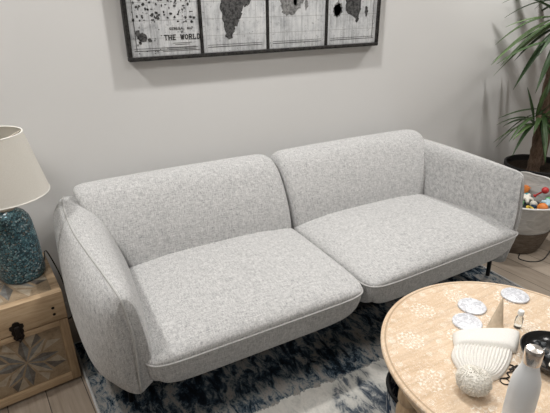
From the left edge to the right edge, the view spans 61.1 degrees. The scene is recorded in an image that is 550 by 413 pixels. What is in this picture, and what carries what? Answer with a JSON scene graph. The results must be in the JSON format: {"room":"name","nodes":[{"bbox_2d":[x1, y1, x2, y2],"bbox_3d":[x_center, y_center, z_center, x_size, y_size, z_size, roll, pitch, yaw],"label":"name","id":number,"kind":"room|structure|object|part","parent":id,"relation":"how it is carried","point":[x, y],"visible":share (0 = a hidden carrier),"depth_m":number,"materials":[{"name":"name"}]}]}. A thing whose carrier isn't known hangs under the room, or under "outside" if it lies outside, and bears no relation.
{"room":"living room","nodes":[
{"label":"living room","id":0,"kind":"room"},
{"bbox_2d":[0,0,549,301],"bbox_3d":[0.157,-0.865,2.567,7.200,2.500,0.100,-13,27,-24],"label":"wall","id":1,"kind":"structure","parent":0,"point":[86,112],"depth_m":2.46,"materials":[{"name":"paint"}]},
{"bbox_2d":[64,302,70,317],"bbox_3d":[0.197,0.254,3.014,7.000,0.090,0.014,-13,27,-24],"label":"baseboard","id":2,"kind":"structure","parent":1,"relation":"attached to","point":[67,306],"depth_m":2.42,"materials":[{"name":"paint"}]},
{"bbox_2d":[120,0,380,61],"bbox_3d":[-0.046,-1.212,2.209,1.398,0.920,0.043,-13,27,-24],"label":"world map","id":3,"kind":"object","parent":1,"relation":"attached to","point":[154,30],"visible":1,"depth_m":2.28},
{"bbox_3d":[-0.510,-1.112,1.998,0.324,0.884,0.029,-13,27,-24],"label":"map panel","id":4,"kind":"part","parent":3,"relation":"part of","materials":[{"name":"white paper"}]},
{"bbox_3d":[-0.204,-1.180,2.140,0.334,0.884,0.029,-13,27,-24],"label":"map panel","id":5,"kind":"part","parent":3,"relation":"part of","materials":[{"name":"white paper"}]},
{"bbox_3d":[0.107,-1.249,2.285,0.334,0.884,0.029,-13,27,-24],"label":"map panel","id":6,"kind":"part","parent":3,"relation":"part of","materials":[{"name":"white paper"}]},
{"bbox_3d":[0.413,-1.317,2.427,0.324,0.884,0.029,-13,27,-24],"label":"map panel","id":7,"kind":"part","parent":3,"relation":"part of","materials":[{"name":"white paper"}]},
{"bbox_2d":[0,233,549,412],"bbox_3d":[1.270,1.184,1.148,7.200,0.100,4.900,-13,27,-24],"label":"floor","id":8,"kind":"structure","parent":0,"point":[72,396],"depth_m":2.07,"materials":[{"name":"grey wood"}]},
{"bbox_2d":[0,252,80,408],"bbox_3d":[-1.104,0.527,1.996,0.368,0.458,0.398,-16,28,-31],"label":"wooden chest","id":9,"kind":"object","parent":8,"relation":"on","point":[38,353],"visible":0.94,"depth_m":1.88,"materials":[{"name":"brown wood"}]},
{"bbox_3d":[-1.006,0.509,1.829,0.296,0.026,0.014,-16,28,-31],"label":"rail","id":10,"kind":"part","parent":9,"relation":"part of","materials":[{"name":"brown wood"}]},
{"bbox_3d":[-1.110,0.375,1.934,0.368,0.127,0.384,-16,28,-31],"label":"lid","id":11,"kind":"part","parent":9,"relation":"part of","materials":[{"name":"brown wood"}]},
{"bbox_2d":[0,126,71,318],"bbox_3d":[-1.082,0.199,1.971,0.346,1.057,0.425,-13,27,-24],"label":"table lamp","id":12,"kind":"object","parent":9,"relation":"on","point":[23,181],"visible":0.96,"depth_m":1.81,"materials":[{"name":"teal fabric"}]},
{"bbox_2d":[0,208,13,212],"bbox_3d":[-1.067,-0.032,1.829,0.056,0.102,0.056,-13,27,-24],"label":"socket","id":13,"kind":"object","parent":12,"relation":"attached to","point":[11,210],"depth_m":1.83,"materials":[{"name":"metal"}]},
{"bbox_3d":[-1.070,-0.266,1.723,0.246,0.006,0.246,-13,27,-24],"label":"shade trim","id":14,"kind":"part","parent":12,"relation":"part of","materials":[{"name":"white fabric"}]},
{"bbox_3d":[-1.068,-0.158,1.772,0.342,0.238,0.342,-13,27,-24],"label":"lamp shade","id":15,"kind":"part","parent":12,"relation":"part of","materials":[{"name":"fabric"}]},
{"bbox_3d":[-1.067,-0.049,1.821,0.346,0.006,0.346,-13,27,-24],"label":"shade trim","id":16,"kind":"part","parent":12,"relation":"part of","materials":[{"name":"white fabric"}]},
{"bbox_3d":[-1.030,0.412,2.222,0.050,0.463,0.214,-9,25,-17],"label":"power cord","id":17,"kind":"part","parent":12,"relation":"part of","materials":[{"name":"black rubber"}]},
{"bbox_3d":[-1.003,0.767,1.945,0.296,0.036,0.014,-16,28,-31],"label":"rail","id":18,"kind":"part","parent":9,"relation":"part of","materials":[{"name":"brown wood"}]},
{"bbox_2d":[74,265,524,412],"bbox_3d":[0.597,0.843,1.787,2.344,0.013,2.388,-13,27,-24],"label":"area rug","id":19,"kind":"object","parent":8,"relation":"on","point":[339,367],"visible":0.16,"depth_m":2.00,"materials":[{"name":"fabric"}]},
{"bbox_2d":[53,129,523,401],"bbox_3d":[0.157,0.190,2.327,2.215,0.750,1.007,-13,27,-24],"label":"sofa","id":20,"kind":"object","parent":19,"relation":"on","point":[178,273],"visible":1,"depth_m":2.11,"materials":[{"name":"grey fabric"}]},
{"bbox_3d":[-0.707,0.345,1.922,0.283,0.569,0.979,-13,27,-24],"label":"arm","id":21,"kind":"part","parent":20,"relation":"part of","materials":[{"name":"grey fabric"}]},
{"bbox_3d":[-0.586,0.692,1.866,0.031,0.229,0.028,-13,27,-24],"label":"leg","id":22,"kind":"part","parent":20,"relation":"part of","materials":[{"name":"black metal"}]},
{"bbox_2d":[73,154,290,266],"bbox_3d":[-0.421,0.030,2.303,1.002,0.425,0.362,-13,27,-24],"label":"cushion","id":23,"kind":"object","parent":20,"relation":"on","point":[154,215],"depth_m":2.19,"materials":[{"name":"grey fabric"}]},
{"bbox_2d":[128,228,361,382],"bbox_3d":[-0.179,0.372,2.063,0.931,0.256,0.743,-13,27,-24],"label":"seat cushion","id":24,"kind":"object","parent":20,"relation":"on","point":[208,304],"depth_m":1.86,"materials":[{"name":"grey fabric"}]},
{"bbox_2d":[270,129,424,226],"bbox_3d":[0.471,-0.168,2.718,1.011,0.425,0.362,-13,27,-24],"label":"cushion","id":25,"kind":"object","parent":20,"relation":"on","point":[322,180],"depth_m":2.57,"materials":[{"name":"grey fabric"}]},
{"bbox_3d":[0.171,0.316,2.470,1.840,0.095,0.760,-13,27,-24],"label":"frame","id":26,"kind":"part","parent":20,"relation":"part of","materials":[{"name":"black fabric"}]},
{"bbox_2d":[292,194,516,302],"bbox_3d":[0.677,0.172,2.469,1.018,0.256,0.721,-13,27,-24],"label":"seat cushion","id":27,"kind":"object","parent":20,"relation":"on","point":[394,246],"depth_m":2.28,"materials":[{"name":"grey fabric"}]},
{"bbox_3d":[1.011,-0.051,2.747,0.180,0.576,0.914,-13,27,-24],"label":"arm","id":28,"kind":"part","parent":20,"relation":"part of","materials":[{"name":"grey fabric"}]},
{"bbox_3d":[1.239,0.301,2.683,0.039,0.230,0.028,-13,27,-24],"label":"leg","id":29,"kind":"part","parent":20,"relation":"part of","materials":[{"name":"black metal"}]},
{"bbox_2d":[386,371,398,412],"bbox_3d":[0.556,0.748,1.732,0.298,0.212,0.298,-13,27,-24],"label":"storage basket","id":30,"kind":"object","parent":19,"relation":"on","point":[392,387],"visible":0.25,"depth_m":1.71,"materials":[{"name":"black metal"}]},
{"bbox_2d":[380,281,549,412],"bbox_3d":[0.764,0.677,1.581,0.829,0.459,0.829,-13,27,-24],"label":"coffee table","id":31,"kind":"object","parent":19,"relation":"on","point":[417,345],"visible":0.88,"depth_m":1.54,"materials":[{"name":"brown wood"}]},
{"bbox_3d":[0.436,0.709,1.556,0.072,0.429,0.072,-13,27,-24],"label":"leg","id":32,"kind":"part","parent":31,"relation":"part of","materials":[{"name":"brown wood"}]},
{"bbox_2d":[452,313,482,329],"bbox_3d":[0.671,0.404,1.622,0.100,0.008,0.100,-13,27,-24],"label":"coaster","id":33,"kind":"object","parent":31,"relation":"on","point":[462,321],"visible":0.83,"depth_m":1.62,"materials":[{"name":"stone"}]},
{"bbox_2d":[458,298,486,314],"bbox_3d":[0.723,0.366,1.705,0.100,0.008,0.100,-13,27,-24],"label":"coaster","id":34,"kind":"object","parent":31,"relation":"on","point":[472,306],"visible":1,"depth_m":1.70,"materials":[{"name":"stone"}]},
{"bbox_2d":[451,328,519,397],"bbox_3d":[0.636,0.437,1.461,0.190,0.077,0.406,19,31,37],"label":"knit hat","id":35,"kind":"object","parent":31,"relation":"on","point":[480,356],"visible":1,"depth_m":1.44,"materials":[{"name":"white fabric"}]},
{"bbox_3d":[0.651,0.477,1.427,0.199,0.031,0.156,3,24,8],"label":"crown","id":36,"kind":"part","parent":35,"relation":"part of","materials":[{"name":"white fabric"}]},
{"bbox_2d":[486,297,503,327],"bbox_3d":[0.767,0.374,1.591,0.104,0.085,0.040,-20,31,-36],"label":"pouch","id":37,"kind":"object","parent":31,"relation":"on","point":[496,321],"visible":0.92,"depth_m":1.60,"materials":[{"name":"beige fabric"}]},
{"bbox_2d":[500,364,517,384],"bbox_3d":[0.705,0.503,1.403,0.030,0.006,0.109,19,31,37],"label":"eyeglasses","id":38,"kind":"object","parent":31,"relation":"on","point":[513,368],"visible":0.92,"depth_m":1.41,"materials":[{"name":"metal"}]},
{"bbox_2d":[501,287,529,303],"bbox_3d":[0.910,0.337,1.763,0.100,0.008,0.100,-13,27,-24],"label":"coaster","id":39,"kind":"object","parent":31,"relation":"on","point":[514,295],"visible":1,"depth_m":1.76,"materials":[{"name":"stone"}]},
{"bbox_2d":[514,309,524,328],"bbox_3d":[0.833,0.384,1.586,0.025,0.070,0.025,-13,27,-24],"label":"vial","id":40,"kind":"object","parent":31,"relation":"on","point":[519,318],"visible":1,"depth_m":1.58,"materials":[{"name":"clear"}]},
{"bbox_2d":[501,344,544,412],"bbox_3d":[0.634,0.463,1.185,0.072,0.260,0.072,-13,27,-24],"label":"water bottle","id":41,"kind":"object","parent":31,"relation":"on","point":[524,387],"visible":1,"depth_m":1.15,"materials":[{"name":"metal"}]},
{"bbox_2d":[520,330,549,374],"bbox_3d":[0.866,0.465,1.441,0.200,0.040,0.200,-13,27,-24],"label":"bowl","id":42,"kind":"object","parent":31,"relation":"on","point":[530,337],"visible":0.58,"depth_m":1.51,"materials":[{"name":"black metal"}]},
{"bbox_2d":[491,0,549,177],"bbox_3d":[1.845,-0.762,3.119,0.813,1.820,1.163,9,26,21],"label":"yucca","id":43,"kind":"object","parent":8,"relation":"on","point":[537,162],"visible":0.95,"depth_m":3.02,"materials":[{"name":"green plant"}]},
{"bbox_2d":[509,171,549,253],"bbox_3d":[1.581,0.046,3.027,0.500,0.426,0.498,-13,27,-24],"label":"basket","id":44,"kind":"object","parent":8,"relation":"on","point":[533,229],"visible":0.34,"depth_m":2.89,"materials":[{"name":"fabric"}]},
{"bbox_2d":[524,185,530,192],"bbox_3d":[1.677,-0.117,3.114,0.053,0.059,0.052,18,30,36],"label":"ball","id":45,"kind":"object","parent":44,"relation":"in","point":[527,188],"visible":0.78,"depth_m":3.09,"materials":[{"name":"orange plastic"}]},
{"bbox_2d":[522,200,539,208],"bbox_3d":[1.580,0.100,3.051,0.360,0.261,0.360,-13,27,-24],"label":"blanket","id":46,"kind":"object","parent":44,"relation":"in","point":[525,204],"visible":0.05,"depth_m":3.00,"materials":[{"name":"fabric"}]},
{"bbox_2d":[523,193,533,202],"bbox_3d":[1.622,-0.054,2.999,0.080,0.050,0.073,21,32,39],"label":"toy","id":47,"kind":"object","parent":46,"relation":"on","point":[527,198],"visible":0.87,"depth_m":2.98,"materials":[{"name":"white fabric"}]},
{"bbox_2d":[533,187,548,196],"bbox_3d":[1.728,-0.092,3.019,0.043,0.082,0.082,-20,31,-37],"label":"toy rattle","id":48,"kind":"object","parent":46,"relation":"on","point":[545,190],"visible":1,"depth_m":2.99,"materials":[{"name":"red plastic"}]},
{"bbox_2d":[537,203,547,208],"bbox_3d":[1.637,0.009,2.848,0.062,0.063,0.061,8,26,20],"label":"ball","id":49,"kind":"object","parent":46,"relation":"on","point":[541,205],"visible":0.63,"depth_m":2.83,"materials":[{"name":"orange plastic"}]},
{"bbox_2d":[541,198,549,206],"bbox_3d":[1.714,-0.020,2.915,0.087,0.045,0.080,3,25,9],"label":"toy","id":50,"kind":"object","parent":46,"relation":"on","point":[547,201],"visible":0.66,"depth_m":2.91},
{"bbox_2d":[509,251,549,261],"bbox_3d":[1.472,0.280,3.020,0.613,0.006,0.222,8,25,18],"label":"cable","id":51,"kind":"object","parent":8,"relation":"on","point":[549,251],"visible":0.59,"depth_m":2.90,"materials":[{"name":"black rubber"}]},
{"bbox_2d":[504,154,549,177],"bbox_3d":[1.867,-0.121,3.404,0.420,0.416,0.420,-13,27,-24],"label":"pot","id":52,"kind":"object","parent":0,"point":[519,162],"depth_m":3.36,"materials":[{"name":"black ceramic"}]}
]}

